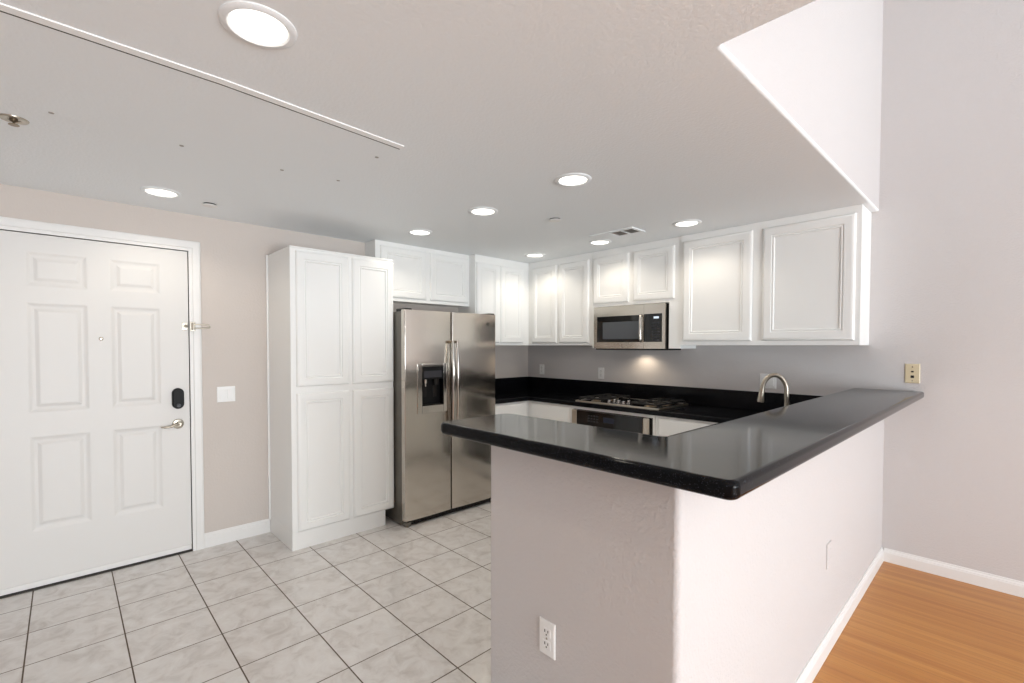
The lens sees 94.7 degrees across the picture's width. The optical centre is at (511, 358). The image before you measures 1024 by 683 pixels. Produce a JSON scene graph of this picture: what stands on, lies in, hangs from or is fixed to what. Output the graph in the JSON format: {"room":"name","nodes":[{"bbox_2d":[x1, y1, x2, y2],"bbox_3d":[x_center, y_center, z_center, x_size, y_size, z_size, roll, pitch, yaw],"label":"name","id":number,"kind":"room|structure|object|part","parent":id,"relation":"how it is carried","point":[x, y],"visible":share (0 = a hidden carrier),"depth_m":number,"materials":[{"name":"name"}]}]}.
{"room":"kitchen","nodes":[
{"label":"kitchen","id":0,"kind":"room"},
{"bbox_2d":[0,184,527,532],"bbox_3d":[-2.394,0.151,3.110,7.000,2.348,0.120,-1,2,-43],"label":"wall","id":1,"kind":"structure","parent":0,"point":[232,254],"depth_m":3.38,"materials":[{"name":"beige paint"}]},
{"bbox_2d":[0,230,191,595],"bbox_3d":[-2.526,0.301,2.899,0.924,2.032,0.097,-1,2,-43],"label":"door","id":2,"kind":"structure","parent":1,"relation":"in","point":[95,420],"depth_m":2.87,"materials":[{"name":"white paint"}]},
{"bbox_3d":[-2.252,0.447,3.112,0.100,0.029,0.022,-1,2,-43],"label":"lever handle","id":3,"kind":"part","parent":2,"relation":"part of","materials":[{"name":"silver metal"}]},
{"bbox_2d":[0,216,204,550],"bbox_3d":[-2.566,0.271,2.937,1.064,2.117,0.139,-1,2,-43],"label":"door frame","id":4,"kind":"structure","parent":1,"relation":"attached to","point":[6,223],"depth_m":3.21,"materials":[{"name":"white paint"}]},
{"bbox_2d":[190,322,210,330],"bbox_3d":[-2.128,-0.217,3.225,0.115,0.064,0.024,-1,2,-40],"label":"guard","id":5,"kind":"object","parent":1,"relation":"attached to","point":[192,324],"visible":1,"depth_m":3.20,"materials":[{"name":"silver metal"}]},
{"bbox_3d":[-2.167,-0.217,3.204,0.030,0.064,0.004,-1,2,-43],"label":"hinge plate","id":6,"kind":"part","parent":5,"relation":"part of","materials":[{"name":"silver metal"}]},
{"bbox_2d":[217,386,234,401],"bbox_3d":[-2.036,0.255,3.362,0.114,0.110,0.010,-1,2,-43],"label":"light switch","id":7,"kind":"object","parent":1,"relation":"attached to","point":[226,393],"visible":1,"depth_m":3.36,"materials":[{"name":"white plastic"}]},
{"bbox_2d":[204,519,269,547],"bbox_3d":[-1.989,1.268,3.432,0.424,0.100,0.014,-1,2,-43],"label":"baseboard","id":8,"kind":"structure","parent":1,"relation":"attached to","point":[222,536],"depth_m":3.42,"materials":[{"name":"white paint"}]},
{"bbox_2d":[365,239,468,307],"bbox_3d":[-0.836,-0.750,4.339,0.995,0.500,0.205,-1,2,-43],"label":"upper cabinet","id":9,"kind":"object","parent":1,"relation":"attached to","point":[421,276],"visible":0.84,"depth_m":4.26,"materials":[{"name":"white paint"}]},
{"bbox_3d":[-0.939,-0.740,4.114,0.453,0.432,0.020,-1,2,-43],"label":"door","id":10,"kind":"part","parent":9,"relation":"part of","materials":[{"name":"white paint"}]},
{"bbox_3d":[-0.585,-0.748,4.450,0.438,0.432,0.020,-1,2,-43],"label":"door","id":11,"kind":"part","parent":9,"relation":"part of","materials":[{"name":"white paint"}]},
{"bbox_2d":[458,254,528,344],"bbox_3d":[-0.078,-0.577,5.003,1.009,0.878,0.292,-1,2,-43],"label":"upper cabinet","id":12,"kind":"object","parent":1,"relation":"attached to","point":[499,287],"visible":0.71,"depth_m":4.79,"materials":[{"name":"white paint"}]},
{"bbox_3d":[-0.236,-0.545,4.666,0.295,0.782,0.020,-1,2,-43],"label":"door","id":13,"kind":"part","parent":12,"relation":"part of","materials":[{"name":"white paint"}]},
{"bbox_3d":[0.003,-0.550,4.893,0.325,0.782,0.020,-1,2,-43],"label":"door","id":14,"kind":"part","parent":12,"relation":"part of","materials":[{"name":"white paint"}]},
{"bbox_2d":[495,376,528,391],"bbox_3d":[-0.191,0.291,5.107,1.057,0.146,0.020,-1,2,-43],"label":"backsplash","id":15,"kind":"structure","parent":1,"relation":"attached to","point":[512,383],"depth_m":5.27,"materials":[{"name":"black stone"}]},
{"bbox_2d":[0,0,878,262],"bbox_3d":[0.361,-0.901,0.181,7.000,0.012,8.120,-1,2,-43],"label":"ceiling","id":16,"kind":"structure","parent":0,"point":[487,102],"depth_m":1.91,"materials":[{"name":"white paint"}]},
{"bbox_2d":[0,113,29,126],"bbox_3d":[-1.959,-0.928,1.856,0.088,0.025,0.088,-1,2,-43],"label":"sprinkler","id":17,"kind":"object","parent":16,"relation":"attached to","point":[14,120],"visible":1,"depth_m":1.85,"materials":[{"name":"beige metal"}]},
{"bbox_2d":[140,186,181,197],"bbox_3d":[-2.030,-0.959,2.732,0.196,0.009,0.196,-1,2,-43],"label":"recessed light","id":18,"kind":"object","parent":16,"relation":"in","point":[151,190],"visible":1,"depth_m":2.72,"materials":[{"name":"white paint"}]},
{"bbox_2d":[0,3,403,183],"bbox_3d":[-1.410,-0.932,1.654,1.960,0.005,0.734,-1,2,-43],"label":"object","id":19,"kind":"structure","parent":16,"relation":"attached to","point":[47,66],"depth_m":1.72,"materials":[{"name":"white paint"}]},
{"bbox_2d":[202,202,217,207],"bbox_3d":[-1.898,-0.962,2.965,0.082,0.014,0.082,-1,2,-43],"label":"sprinkler cover","id":20,"kind":"object","parent":16,"relation":"attached to","point":[206,204],"visible":1,"depth_m":2.95,"materials":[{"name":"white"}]},
{"bbox_2d":[217,0,296,48],"bbox_3d":[-0.705,-0.921,1.314,0.196,0.009,0.196,-1,2,-43],"label":"recessed light","id":21,"kind":"object","parent":16,"relation":"in","point":[256,24],"visible":1,"depth_m":1.30,"materials":[{"name":"white paint"}]},
{"bbox_2d":[407,229,432,235],"bbox_3d":[-0.717,-0.981,3.680,0.196,0.009,0.196,-1,2,-43],"label":"recessed light","id":22,"kind":"object","parent":16,"relation":"in","point":[420,232],"visible":1,"depth_m":3.67,"materials":[{"name":"white paint"}]},
{"bbox_2d":[468,207,497,215],"bbox_3d":[-0.190,-0.966,3.106,0.196,0.009,0.196,-1,2,-43],"label":"recessed light","id":23,"kind":"object","parent":16,"relation":"in","point":[480,211],"visible":1,"depth_m":3.09,"materials":[{"name":"white paint"}]},
{"bbox_2d":[525,253,544,257],"bbox_3d":[0.224,-1.002,4.596,0.196,0.009,0.196,-1,2,-43],"label":"recessed light","id":24,"kind":"object","parent":16,"relation":"in","point":[534,255],"visible":1,"depth_m":4.58,"materials":[{"name":"white paint"}]},
{"bbox_2d":[549,218,560,221],"bbox_3d":[0.300,-0.967,3.298,0.086,0.014,0.086,-1,2,-43],"label":"sprinkler cover","id":25,"kind":"object","parent":16,"relation":"attached to","point":[551,219],"visible":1,"depth_m":3.29,"materials":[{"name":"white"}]},
{"bbox_2d":[555,173,591,186],"bbox_3d":[0.325,-0.950,2.518,0.196,0.009,0.196,-1,2,-43],"label":"recessed light","id":26,"kind":"object","parent":16,"relation":"in","point":[569,179],"visible":1,"depth_m":2.50,"materials":[{"name":"white paint"}]},
{"bbox_2d":[588,239,611,244],"bbox_3d":[0.750,-0.987,4.021,0.196,0.009,0.196,-1,2,-43],"label":"recessed light","id":27,"kind":"object","parent":16,"relation":"in","point":[593,242],"visible":1,"depth_m":4.01,"materials":[{"name":"white paint"}]},
{"bbox_2d":[589,227,644,239],"bbox_3d":[0.821,-0.979,3.708,0.185,0.009,0.395,-1,2,-43],"label":"ceiling vent","id":28,"kind":"object","parent":16,"relation":"in","point":[629,230],"visible":1,"depth_m":3.69,"materials":[{"name":"white metal"}]},
{"bbox_2d":[612,231,627,234],"bbox_3d":[0.843,-0.978,3.687,0.116,0.007,0.089,-1,2,-43],"label":"grille","id":29,"kind":"object","parent":28,"relation":"attached to","point":[615,232],"depth_m":3.69,"materials":[{"name":"grey metal"}]},
{"bbox_2d":[624,229,639,232],"bbox_3d":[0.913,-0.976,3.614,0.116,0.007,0.085,-1,2,-43],"label":"grille","id":30,"kind":"object","parent":28,"relation":"attached to","point":[625,230],"depth_m":3.62,"materials":[{"name":"grey metal"}]},
{"bbox_2d":[673,219,701,226],"bbox_3d":[1.260,-0.970,3.399,0.196,0.009,0.196,-1,2,-43],"label":"recessed light","id":31,"kind":"object","parent":16,"relation":"in","point":[690,222],"visible":1,"depth_m":3.39,"materials":[{"name":"white paint"}]},
{"bbox_2d":[0,502,1023,682],"bbox_3d":[0.364,1.432,0.232,7.000,0.060,8.100,-1,2,-43],"label":"floor","id":32,"kind":"structure","parent":0,"point":[392,602],"depth_m":2.42,"materials":[{"name":"tile"}]},
{"bbox_2d":[0,549,192,598],"bbox_3d":[-2.570,1.325,2.966,0.928,0.008,0.132,-1,2,-43],"label":"threshold","id":33,"kind":"object","parent":32,"relation":"on","point":[189,550],"visible":0.44,"depth_m":2.89,"materials":[{"name":"grey metal"}]},
{"bbox_2d":[265,245,393,550],"bbox_3d":[-1.385,0.271,3.639,0.786,2.086,0.504,-1,2,-43],"label":"pantry cabinet","id":34,"kind":"object","parent":32,"relation":"on","point":[330,368],"visible":1,"depth_m":3.42,"materials":[{"name":"white paint"}]},
{"bbox_3d":[-1.333,-0.272,3.340,0.374,0.930,0.020,-1,2,-43],"label":"door","id":35,"kind":"part","parent":34,"relation":"part of","materials":[{"name":"white paint"}]},
{"bbox_3d":[-1.335,0.717,3.365,0.374,0.957,0.020,-1,2,-43],"label":"door","id":36,"kind":"part","parent":34,"relation":"part of","materials":[{"name":"white paint"}]},
{"bbox_3d":[-1.056,-0.278,3.603,0.338,0.930,0.020,-1,2,-43],"label":"door","id":37,"kind":"part","parent":34,"relation":"part of","materials":[{"name":"white paint"}]},
{"bbox_3d":[-1.058,0.711,3.628,0.338,0.957,0.020,-1,2,-43],"label":"door","id":38,"kind":"part","parent":34,"relation":"part of","materials":[{"name":"white paint"}]},
{"bbox_2d":[385,308,494,526],"bbox_3d":[-0.677,0.451,4.148,0.930,1.702,0.690,-1,2,-43],"label":"refrigerator","id":39,"kind":"object","parent":32,"relation":"on","point":[444,362],"visible":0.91,"depth_m":3.84,"materials":[{"name":"grey metal"}]},
{"bbox_3d":[-0.679,0.442,3.790,0.436,1.642,0.054,-1,2,-43],"label":"freezer door","id":40,"kind":"part","parent":39,"relation":"part of","materials":[{"name":"silver metal"}]},
{"bbox_3d":[-0.645,0.115,3.796,0.200,0.102,0.032,-1,2,-43],"label":"control panel","id":41,"kind":"part","parent":39,"relation":"part of","materials":[{"name":"black plastic"}]},
{"bbox_3d":[-0.481,0.252,3.878,0.028,0.796,0.037,-1,2,-43],"label":"handle","id":42,"kind":"part","parent":39,"relation":"part of","materials":[{"name":"silver metal"}]},
{"bbox_3d":[-0.448,0.251,3.910,0.028,0.796,0.037,-1,2,-43],"label":"handle","id":43,"kind":"part","parent":39,"relation":"part of","materials":[{"name":"silver metal"}]},
{"bbox_3d":[-0.338,0.434,4.114,0.484,1.642,0.054,-1,2,-43],"label":"door","id":44,"kind":"part","parent":39,"relation":"part of","materials":[{"name":"silver metal"}]},
{"bbox_2d":[495,401,527,415],"bbox_3d":[-0.202,0.851,4.712,0.473,0.876,0.598,-1,2,-43],"label":"base cabinet","id":45,"kind":"object","parent":32,"relation":"on","point":[518,408],"visible":0.11,"depth_m":4.50,"materials":[{"name":"white paint"}]},
{"bbox_2d":[528,401,570,422],"bbox_3d":[0.352,0.848,4.879,0.598,0.876,1.118,-1,2,-43],"label":"base cabinet","id":46,"kind":"object","parent":32,"relation":"on","point":[551,411],"visible":0.16,"depth_m":4.44,"materials":[{"name":"white paint"}]},
{"bbox_2d":[571,406,655,435],"bbox_3d":[1.034,0.866,4.176,0.578,0.876,0.838,-1,2,-43],"label":"base cabinet","id":47,"kind":"object","parent":32,"relation":"on","point":[572,407],"visible":0.13,"depth_m":3.89,"materials":[{"name":"white paint"}]},
{"bbox_2d":[572,409,652,434],"bbox_3d":[0.989,0.805,4.131,0.606,0.696,0.786,-1,2,-43],"label":"wall oven","id":48,"kind":"object","parent":47,"relation":"in","point":[643,425],"visible":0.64,"depth_m":3.91,"materials":[{"name":"black metal"}]},
{"bbox_2d":[656,416,715,435],"bbox_3d":[1.518,0.880,3.652,0.598,0.876,0.583,-1,2,-43],"label":"base cabinet","id":49,"kind":"object","parent":32,"relation":"on","point":[665,426],"visible":0.09,"depth_m":3.53,"materials":[{"name":"white paint"}]},
{"bbox_3d":[1.180,0.909,2.498,2.677,0.876,0.617,-1,2,-43],"label":"base cabinet","id":50,"kind":"object","parent":32,"relation":"on","visible":0},
{"bbox_2d":[495,389,764,435],"bbox_3d":[0.304,0.427,3.411,2.677,0.038,3.167,-1,2,-43],"label":"countertop","id":51,"kind":"structure","parent":50,"relation":"on","point":[718,415],"depth_m":3.83,"materials":[{"name":"black stone"}]},
{"bbox_2d":[575,394,688,409],"bbox_3d":[1.030,0.369,4.112,0.496,0.044,0.826,-1,2,-43],"label":"gas cooktop","id":52,"kind":"object","parent":51,"relation":"in","point":[608,399],"visible":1,"depth_m":4.00,"materials":[{"name":"black metal"}]},
{"bbox_3d":[1.030,0.386,4.112,0.490,0.012,0.820,-1,2,-43],"label":"plate","id":53,"kind":"part","parent":52,"relation":"part of","materials":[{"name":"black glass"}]},
{"bbox_2d":[757,373,788,405],"bbox_3d":[1.522,0.256,2.698,0.205,0.344,0.098,0,1,2],"label":"kitchen faucet","id":54,"kind":"object","parent":51,"relation":"on","point":[769,376],"visible":0.55,"depth_m":2.69,"materials":[{"name":"silver metal"}]},
{"bbox_2d":[491,420,883,682],"bbox_3d":[1.181,0.806,2.412,2.796,1.086,0.728,-1,2,-43],"label":"wall","id":55,"kind":"structure","parent":0,"point":[638,581],"depth_m":1.49,"materials":[{"name":"grey paint"}]},
{"bbox_2d":[539,616,555,659],"bbox_3d":[0.111,0.892,1.503,0.008,0.112,0.066,-1,2,-43],"label":"wall outlet","id":56,"kind":"object","parent":55,"relation":"attached to","point":[547,646],"visible":1,"depth_m":1.50,"materials":[{"name":"white plastic"}]},
{"bbox_2d":[543,639,550,651],"bbox_3d":[0.110,0.912,1.503,0.004,0.028,0.034,-1,2,-43],"label":"receptacle","id":57,"kind":"object","parent":56,"relation":"attached to","point":[546,642],"depth_m":1.50,"materials":[{"name":"white plastic"}]},
{"bbox_2d":[543,626,550,638],"bbox_3d":[0.110,0.872,1.502,0.004,0.028,0.034,-1,2,-43],"label":"receptacle","id":58,"kind":"object","parent":56,"relation":"attached to","point":[546,629],"depth_m":1.50,"materials":[{"name":"white plastic"}]},
{"bbox_2d":[441,388,923,499],"bbox_3d":[1.150,0.242,2.345,2.912,0.044,1.088,-1,2,-43],"label":"countertop","id":59,"kind":"structure","parent":55,"relation":"on","point":[729,460],"depth_m":1.41,"materials":[{"name":"black stone"}]},
{"bbox_2d":[826,540,831,569],"bbox_3d":[1.461,0.905,2.173,0.072,0.115,0.007,-1,2,-43],"label":"wall outlet","id":60,"kind":"object","parent":55,"relation":"attached to","point":[829,545],"visible":1,"depth_m":2.16,"materials":[{"name":"grey plastic"}]},
{"bbox_2d":[795,547,883,682],"bbox_3d":[1.435,1.313,2.155,2.796,0.086,0.014,-1,2,-43],"label":"baseboard","id":61,"kind":"structure","parent":55,"relation":"attached to","point":[808,674],"depth_m":2.30,"materials":[{"name":"white paint"}]},
{"bbox_2d":[528,0,1023,581],"bbox_3d":[2.978,-1.253,2.587,0.120,5.200,8.220,-1,2,-43],"label":"wall","id":62,"kind":"structure","parent":0,"point":[947,269],"depth_m":2.89,"materials":[{"name":"grey paint"}]},
{"bbox_2d":[540,364,543,373],"bbox_3d":[0.336,0.124,5.311,0.008,0.112,0.070,-1,2,-43],"label":"wall outlet","id":63,"kind":"object","parent":62,"relation":"attached to","point":[541,365],"visible":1,"depth_m":5.31,"materials":[{"name":"white plastic"}]},
{"bbox_2d":[529,252,592,344],"bbox_3d":[0.560,-0.572,4.851,0.292,0.878,0.843,-1,2,-43],"label":"upper cabinet","id":64,"kind":"object","parent":62,"relation":"attached to","point":[560,289],"visible":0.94,"depth_m":4.71,"materials":[{"name":"white paint"}]},
{"bbox_3d":[0.331,-0.553,4.894,0.020,0.789,0.347,-1,2,-43],"label":"door","id":65,"kind":"part","parent":64,"relation":"part of","materials":[{"name":"white paint"}]},
{"bbox_3d":[0.600,-0.545,4.612,0.020,0.789,0.367,-1,2,-43],"label":"door","id":66,"kind":"part","parent":64,"relation":"part of","materials":[{"name":"white paint"}]},
{"bbox_2d":[598,368,603,378],"bbox_3d":[0.892,0.150,4.726,0.008,0.112,0.070,-1,2,-43],"label":"wall outlet","id":67,"kind":"object","parent":62,"relation":"attached to","point":[600,370],"visible":1,"depth_m":4.72,"materials":[{"name":"white plastic"}]},
{"bbox_2d":[592,237,695,348],"bbox_3d":[1.155,-0.542,4.225,0.292,0.905,0.884,-1,2,-43],"label":"upper cabinet","id":68,"kind":"object","parent":62,"relation":"attached to","point":[649,272],"visible":0.79,"depth_m":4.06,"materials":[{"name":"white paint"}]},
{"bbox_3d":[0.875,-0.289,4.540,0.272,0.383,0.050,-1,2,-43],"label":"panel","id":69,"kind":"part","parent":68,"relation":"part of","materials":[{"name":"white paint"}]},
{"bbox_3d":[0.895,-0.719,4.297,0.020,0.433,0.383,-1,2,-43],"label":"door","id":70,"kind":"part","parent":68,"relation":"part of","materials":[{"name":"white paint"}]},
{"bbox_2d":[594,303,680,349],"bbox_3d":[1.105,-0.270,4.231,0.346,0.390,0.713,-1,2,-43],"label":"microwave","id":71,"kind":"object","parent":68,"relation":"attached to","point":[642,326],"visible":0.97,"depth_m":4.10,"materials":[{"name":"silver metal"}]},
{"bbox_3d":[0.954,-0.276,4.219,0.030,0.378,0.521,-1,2,-43],"label":"door","id":72,"kind":"part","parent":71,"relation":"part of","materials":[{"name":"silver metal"}]},
{"bbox_3d":[1.097,-0.255,4.021,0.043,0.243,0.021,-1,2,-43],"label":"handle","id":73,"kind":"part","parent":71,"relation":"part of","materials":[{"name":"silver metal"}]},
{"bbox_3d":[1.192,-0.256,3.969,0.029,0.237,0.168,-1,2,-43],"label":"control panel","id":74,"kind":"part","parent":71,"relation":"part of","materials":[{"name":"black glass"}]},
{"bbox_3d":[1.190,-0.711,3.986,0.020,0.433,0.386,-1,2,-43],"label":"door","id":75,"kind":"part","parent":68,"relation":"part of","materials":[{"name":"white paint"}]},
{"bbox_3d":[1.430,-0.273,3.955,0.272,0.383,0.103,-1,2,-43],"label":"panel","id":76,"kind":"part","parent":68,"relation":"part of","materials":[{"name":"white paint"}]},
{"bbox_2d":[528,377,821,410],"bbox_3d":[1.275,0.314,4.316,0.020,0.146,3.147,-1,2,-43],"label":"backsplash","id":77,"kind":"structure","parent":62,"relation":"attached to","point":[737,399],"depth_m":4.14,"materials":[{"name":"black stone"}]},
{"bbox_2d":[760,374,775,388],"bbox_3d":[1.954,0.175,3.605,0.010,0.112,0.116,-1,2,-43],"label":"wall outlet","id":78,"kind":"object","parent":62,"relation":"attached to","point":[771,383],"visible":0.64,"depth_m":3.59,"materials":[{"name":"white plastic"}]},
{"bbox_2d":[680,204,871,344],"bbox_3d":[1.865,-0.535,3.467,0.304,0.878,1.190,-1,2,-43],"label":"upper cabinet","id":79,"kind":"object","parent":62,"relation":"attached to","point":[804,279],"visible":1,"depth_m":3.26,"materials":[{"name":"white paint"}]},
{"bbox_3d":[1.549,-0.530,3.594,0.020,0.798,0.525,-1,2,-43],"label":"door","id":80,"kind":"part","parent":79,"relation":"part of","materials":[{"name":"white paint"}]},
{"bbox_3d":[1.964,-0.518,3.156,0.020,0.798,0.543,-1,2,-43],"label":"door","id":81,"kind":"part","parent":79,"relation":"part of","materials":[{"name":"white paint"}]},
{"bbox_2d":[905,364,919,382],"bbox_3d":[2.537,0.096,2.990,0.008,0.122,0.074,-1,2,-43],"label":"phone jack","id":82,"kind":"object","parent":62,"relation":"attached to","point":[912,371],"visible":1,"depth_m":2.99,"materials":[{"name":"beige plastic"}]},
{"bbox_2d":[884,548,1023,597],"bbox_3d":[4.067,1.336,1.402,0.014,0.086,4.702,-1,2,-43],"label":"baseboard","id":83,"kind":"structure","parent":62,"relation":"attached to","point":[974,577],"depth_m":2.85,"materials":[{"name":"white paint"}]},
{"bbox_2d":[722,0,882,208],"bbox_3d":[1.476,-2.403,2.258,2.476,2.890,0.120,-1,2,-43],"label":"wall header","id":84,"kind":"structure","parent":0,"point":[820,61],"depth_m":2.25,"materials":[{"name":"grey paint"}]}
]}

